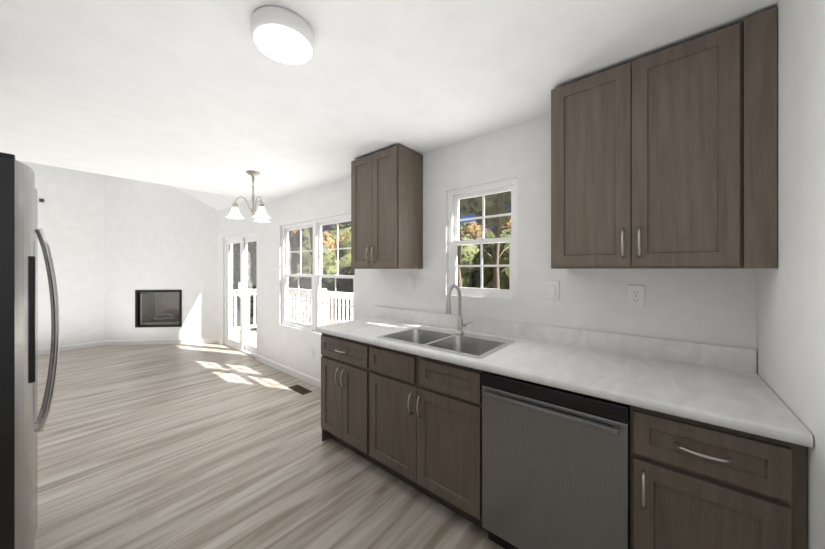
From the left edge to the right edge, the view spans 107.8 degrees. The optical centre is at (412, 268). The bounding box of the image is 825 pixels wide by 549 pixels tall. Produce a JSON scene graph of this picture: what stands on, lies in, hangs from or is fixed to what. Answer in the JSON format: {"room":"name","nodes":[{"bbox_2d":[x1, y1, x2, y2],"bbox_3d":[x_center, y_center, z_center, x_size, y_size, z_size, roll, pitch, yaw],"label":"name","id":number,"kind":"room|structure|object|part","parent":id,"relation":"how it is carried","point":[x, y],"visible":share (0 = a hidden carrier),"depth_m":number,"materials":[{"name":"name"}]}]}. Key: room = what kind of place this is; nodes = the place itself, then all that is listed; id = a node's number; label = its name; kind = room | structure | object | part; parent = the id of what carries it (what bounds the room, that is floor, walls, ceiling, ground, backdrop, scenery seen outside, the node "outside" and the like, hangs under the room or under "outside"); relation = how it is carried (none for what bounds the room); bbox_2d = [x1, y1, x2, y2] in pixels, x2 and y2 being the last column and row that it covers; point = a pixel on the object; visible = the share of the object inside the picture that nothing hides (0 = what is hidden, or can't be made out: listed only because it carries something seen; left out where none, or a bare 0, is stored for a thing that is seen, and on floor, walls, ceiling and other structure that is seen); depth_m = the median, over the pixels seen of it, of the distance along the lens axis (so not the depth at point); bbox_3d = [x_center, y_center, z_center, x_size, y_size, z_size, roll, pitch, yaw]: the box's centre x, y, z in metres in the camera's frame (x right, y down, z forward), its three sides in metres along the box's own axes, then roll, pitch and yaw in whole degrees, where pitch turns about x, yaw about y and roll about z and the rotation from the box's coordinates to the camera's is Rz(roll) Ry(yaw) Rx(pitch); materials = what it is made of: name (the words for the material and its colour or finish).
{"room":"kitchen","nodes":[
{"label":"kitchen","id":0,"kind":"room"},
{"bbox_2d":[17,160,104,348],"bbox_3d":[-6.522,-0.830,4.323,0.160,4.400,3.460,0,0,40],"label":"wall","id":1,"kind":"structure","parent":0,"point":[71,215],"depth_m":5.11,"materials":[{"name":"paint"}]},
{"bbox_2d":[38,340,104,354],"bbox_3d":[-6.476,1.325,4.243,0.012,0.090,2.995,0,0,40],"label":"baseboard","id":2,"kind":"structure","parent":1,"relation":"attached to","point":[73,346],"depth_m":5.12,"materials":[{"name":"white wood"}]},
{"bbox_2d":[105,175,217,339],"bbox_3d":[-4.594,-0.530,5.560,2.270,3.800,0.140,0,0,-5],"label":"wall","id":3,"kind":"structure","parent":0,"point":[142,218],"depth_m":5.49,"materials":[{"name":"paint"}]},
{"bbox_2d":[135,290,181,327],"bbox_3d":[-4.641,0.720,5.689,0.784,0.676,0.434,0,0,-5],"label":"fireplace","id":4,"kind":"object","parent":3,"relation":"attached to","point":[158,308],"visible":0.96,"depth_m":5.55,"materials":[{"name":"black metal"}]},
{"bbox_2d":[105,338,217,344],"bbox_3d":[-4.564,1.325,5.485,1.913,0.090,0.012,0,0,-5],"label":"baseboard","id":5,"kind":"structure","parent":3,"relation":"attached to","point":[161,341],"depth_m":5.48,"materials":[{"name":"white wood"}]},
{"bbox_2d":[176,187,249,210],"bbox_3d":[-4.140,-2.030,4.594,3.520,1.900,2.200,0,0,40],"label":"ceiling","id":6,"kind":"structure","parent":0,"point":[218,202],"depth_m":5.27,"materials":[{"name":"paint"}]},
{"bbox_2d":[35,343,503,548],"bbox_3d":[-2.981,1.430,2.202,8.360,0.120,4.720,0,0,40],"label":"floor","id":7,"kind":"structure","parent":0,"point":[190,446],"depth_m":2.07,"materials":[{"name":"wood"}]},
{"bbox_2d":[0,152,59,548],"bbox_3d":[-1.973,0.473,1.104,0.912,1.764,0.878,0,0,40],"label":"refrigerator","id":8,"kind":"object","parent":7,"relation":"on","point":[22,422],"visible":1,"depth_m":1.10,"materials":[{"name":"grey metal"}]},
{"bbox_3d":[-1.433,0.445,1.042,0.002,1.670,0.067,0,0,40],"label":"trim","id":9,"kind":"part","parent":8,"relation":"part of","materials":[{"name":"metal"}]},
{"bbox_2d":[288,384,311,394],"bbox_3d":[-1.277,1.367,3.416,0.310,0.006,0.115,0,0,40],"label":"floor vent","id":10,"kind":"object","parent":7,"relation":"in","point":[300,389],"visible":1,"depth_m":3.41,"materials":[{"name":"brown metal"}]},
{"bbox_2d":[321,333,360,455],"bbox_3d":[-0.301,0.932,2.425,0.605,0.874,0.627,0,0,40],"label":"base cabinet","id":11,"kind":"object","parent":7,"relation":"on","point":[341,357],"depth_m":2.21,"materials":[{"name":"brown wood"}]},
{"bbox_2d":[361,342,468,520],"bbox_3d":[0.208,0.932,2.003,0.870,0.874,0.627,0,0,40],"label":"base cabinet","id":12,"kind":"object","parent":7,"relation":"on","point":[414,421],"depth_m":1.74,"materials":[{"name":"brown wood"}]},
{"bbox_2d":[469,367,487,531],"bbox_3d":[0.770,0.932,1.536,0.667,0.874,0.627,0,0,40],"label":"base cabinet","id":13,"kind":"object","parent":7,"relation":"on","point":[475,375],"depth_m":1.51,"materials":[{"name":"brown wood"}]},
{"bbox_2d":[482,371,629,548],"bbox_3d":[0.747,0.939,1.508,0.583,0.861,0.630,0,0,40],"label":"dishwasher","id":14,"kind":"object","parent":7,"relation":"on","point":[555,468],"visible":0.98,"depth_m":1.27,"materials":[{"name":"grey metal"}]},
{"bbox_2d":[630,405,806,548],"bbox_3d":[1.155,0.932,1.216,0.411,0.874,0.627,0,0,40],"label":"base cabinet","id":15,"kind":"object","parent":7,"relation":"on","point":[694,484],"depth_m":0.97,"materials":[{"name":"brown wood"}]},
{"bbox_2d":[315,306,812,447],"bbox_3d":[0.372,0.423,1.847,2.422,0.140,0.656,0,0,40],"label":"countertop","id":16,"kind":"structure","parent":15,"relation":"on","point":[723,386],"depth_m":1.39,"materials":[{"name":"stone"}]},
{"bbox_2d":[377,284,515,358],"bbox_3d":[0.206,0.371,1.947,0.750,0.534,0.480,0,0,40],"label":"sink","id":17,"kind":"object","parent":16,"relation":"in","point":[459,341],"visible":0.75,"depth_m":2.00,"materials":[{"name":"silver metal"}]},
{"bbox_2d":[444,284,472,334],"bbox_3d":[0.310,0.276,2.021,0.124,0.344,0.198,0,0,40],"label":"faucet","id":18,"kind":"object","parent":16,"relation":"on","point":[460,324],"depth_m":2.07,"materials":[{"name":"silver metal"}]},
{"bbox_2d":[0,0,778,201],"bbox_3d":[-1.696,-1.010,1.135,4.700,0.100,4.400,0,0,40],"label":"ceiling","id":19,"kind":"structure","parent":0,"point":[209,96],"depth_m":1.50,"materials":[{"name":"paint"}]},
{"bbox_2d":[226,170,269,222],"bbox_3d":[-1.563,-0.729,2.966,0.407,0.461,0.432,0,0,40],"label":"chandelier","id":20,"kind":"object","parent":19,"relation":"hanging from","point":[260,215],"visible":1,"depth_m":2.95,"materials":[{"name":"white glass"}]},
{"bbox_2d":[250,6,314,64],"bbox_3d":[-0.517,-0.917,1.209,0.236,0.083,0.236,0,0,40],"label":"kitchen ceiling light","id":21,"kind":"object","parent":19,"relation":"attached to","point":[282,35],"visible":1,"depth_m":1.15,"materials":[{"name":"white glass"}]},
{"bbox_2d":[218,115,756,379],"bbox_3d":[-1.047,0.145,3.521,7.070,2.450,0.100,0,0,40],"label":"wall","id":22,"kind":"structure","parent":0,"point":[713,306],"depth_m":2.02,"materials":[{"name":"paint"}]},
{"bbox_2d":[217,338,222,344],"bbox_3d":[-3.514,1.325,5.495,0.228,0.090,0.012,0,0,40],"label":"baseboard","id":23,"kind":"structure","parent":22,"relation":"attached to","point":[219,341],"depth_m":5.49,"materials":[{"name":"white wood"}]},
{"bbox_2d":[225,232,256,357],"bbox_3d":[-2.838,0.400,5.035,1.380,1.940,0.138,0,0,40],"label":"slider","id":24,"kind":"object","parent":22,"relation":"in","point":[241,292],"visible":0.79,"depth_m":5.03,"materials":[{"name":"white glass"}]},
{"bbox_3d":[-2.867,0.345,4.997,0.024,0.250,0.043,0,0,40],"label":"handle","id":25,"kind":"part","parent":24,"relation":"part of","materials":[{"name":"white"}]},
{"bbox_2d":[256,354,320,388],"bbox_3d":[-1.351,1.325,3.699,2.595,0.090,0.012,0,0,40],"label":"baseboard","id":26,"kind":"structure","parent":22,"relation":"attached to","point":[313,381],"depth_m":3.87,"materials":[{"name":"white wood"}]},
{"bbox_2d":[282,220,313,331],"bbox_3d":[-1.458,0.083,3.875,0.785,1.335,0.080,0,0,40],"label":"window","id":27,"kind":"structure","parent":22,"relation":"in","point":[297,284],"depth_m":3.88,"materials":[{"name":"white plastic"}]},
{"bbox_2d":[314,213,354,333],"bbox_3d":[-0.855,0.083,3.374,0.785,1.335,0.080,0,0,40],"label":"window","id":28,"kind":"structure","parent":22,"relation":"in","point":[318,242],"depth_m":3.50,"materials":[{"name":"white plastic"}]},
{"bbox_2d":[351,145,422,268],"bbox_3d":[-0.238,-0.472,2.544,0.547,0.940,0.355,0,0,40],"label":"upper cabinet","id":29,"kind":"object","parent":22,"relation":"attached to","point":[387,208],"visible":0.98,"depth_m":2.40,"materials":[{"name":"brown wood"}]},
{"bbox_2d":[408,276,414,289],"bbox_3d":[-0.008,0.120,2.586,0.072,0.116,0.010,0,0,40],"label":"light switch","id":30,"kind":"object","parent":22,"relation":"attached to","point":[411,282],"visible":1,"depth_m":2.58,"materials":[{"name":"white plastic"}]},
{"bbox_2d":[448,178,516,298],"bbox_3d":[0.518,-0.206,2.234,0.564,0.823,0.080,0,0,40],"label":"window","id":31,"kind":"structure","parent":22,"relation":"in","point":[457,195],"depth_m":2.22,"materials":[{"name":"white plastic"}]},
{"bbox_2d":[547,281,558,299],"bbox_3d":[0.867,0.130,1.859,0.072,0.116,0.010,0,0,40],"label":"switch","id":32,"kind":"object","parent":22,"relation":"attached to","point":[552,289],"visible":1,"depth_m":1.86,"materials":[{"name":"white plastic"}]},
{"bbox_2d":[628,285,644,307],"bbox_3d":[1.185,0.144,1.596,0.072,0.116,0.008,0,0,40],"label":"outlet","id":33,"kind":"object","parent":22,"relation":"attached to","point":[636,295],"visible":1,"depth_m":1.59,"materials":[{"name":"white plastic"}]},
{"bbox_2d":[551,6,776,268],"bbox_3d":[1.102,-0.472,1.432,0.768,0.940,0.355,0,0,40],"label":"upper cabinet","id":34,"kind":"object","parent":22,"relation":"attached to","point":[665,158],"visible":1,"depth_m":1.26,"materials":[{"name":"brown wood"}]},
{"bbox_2d":[757,0,824,548],"bbox_3d":[0.174,0.145,-0.417,0.160,2.450,4.720,0,0,40],"label":"wall","id":35,"kind":"structure","parent":0,"point":[791,330],"depth_m":0.90,"materials":[{"name":"paint"}]},
{"label":"outside","id":36,"kind":"structure","parent":0,"visible":0},
{"bbox_2d":[329,298,349,323],"bbox_3d":[7.252,2.220,16.061,90.000,0.100,90.000,0,0,40],"label":"ground","id":37,"kind":"structure","parent":36,"point":[337,311],"depth_m":15.02,"materials":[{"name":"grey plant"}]},
{"bbox_2d":[321,288,352,325],"bbox_3d":[-1.684,1.290,5.220,5.300,1.760,1.600,0,0,40],"label":"railing","id":38,"kind":"object","parent":37,"relation":"on","point":[332,293],"depth_m":6.07,"materials":[{"name":"white wood"}]},
{"bbox_2d":[321,229,510,293],"bbox_3d":[-2.634,0.064,23.713,29.290,8.009,29.634,0,0,40],"label":"tree","id":39,"kind":"object","parent":37,"relation":"on","point":[470,277],"depth_m":22.80,"materials":[{"name":"green plant"}]},
{"bbox_2d":[322,218,510,254],"bbox_3d":[-3.777,-1.310,31.238,49.835,11.380,18.326,0,0,-6],"label":"tree","id":40,"kind":"object","parent":37,"relation":"on","point":[349,231],"depth_m":33.38,"materials":[{"name":"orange plant"}]},
{"bbox_2d":[322,216,510,288],"bbox_3d":[-1.894,-0.681,24.944,28.781,8.970,27.339,0,0,40],"label":"tree","id":41,"kind":"object","parent":37,"relation":"on","point":[332,246],"depth_m":27.52,"materials":[{"name":"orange plant"}]},
{"bbox_2d":[457,213,461,286],"bbox_3d":[1.378,-1.430,13.949,1.678,7.207,2.995,0,0,40],"label":"trunk","id":42,"kind":"object","parent":37,"relation":"on","point":[458,262],"depth_m":13.67,"materials":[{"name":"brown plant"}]},
{"bbox_2d":[459,192,505,216],"bbox_3d":[1.853,-5.055,14.100,7.132,5.523,6.959,0,0,40],"label":"foliage","id":43,"kind":"object","parent":42,"relation":"attached to","point":[463,204],"depth_m":12.69,"materials":[{"name":"green plant"}]},
{"bbox_2d":[469,198,509,288],"bbox_3d":[4.061,-1.623,15.342,2.934,7.624,2.931,0,0,40],"label":"trunk","id":44,"kind":"object","parent":37,"relation":"on","point":[496,258],"depth_m":15.28,"materials":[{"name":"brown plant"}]},
{"bbox_2d":[322,191,510,229],"bbox_3d":[-0.571,-5.439,14.959,14.087,6.503,13.666,0,0,40],"label":"foliage","id":45,"kind":"object","parent":44,"relation":"attached to","point":[507,198],"depth_m":16.34,"materials":[{"name":"green plant"}]}
]}

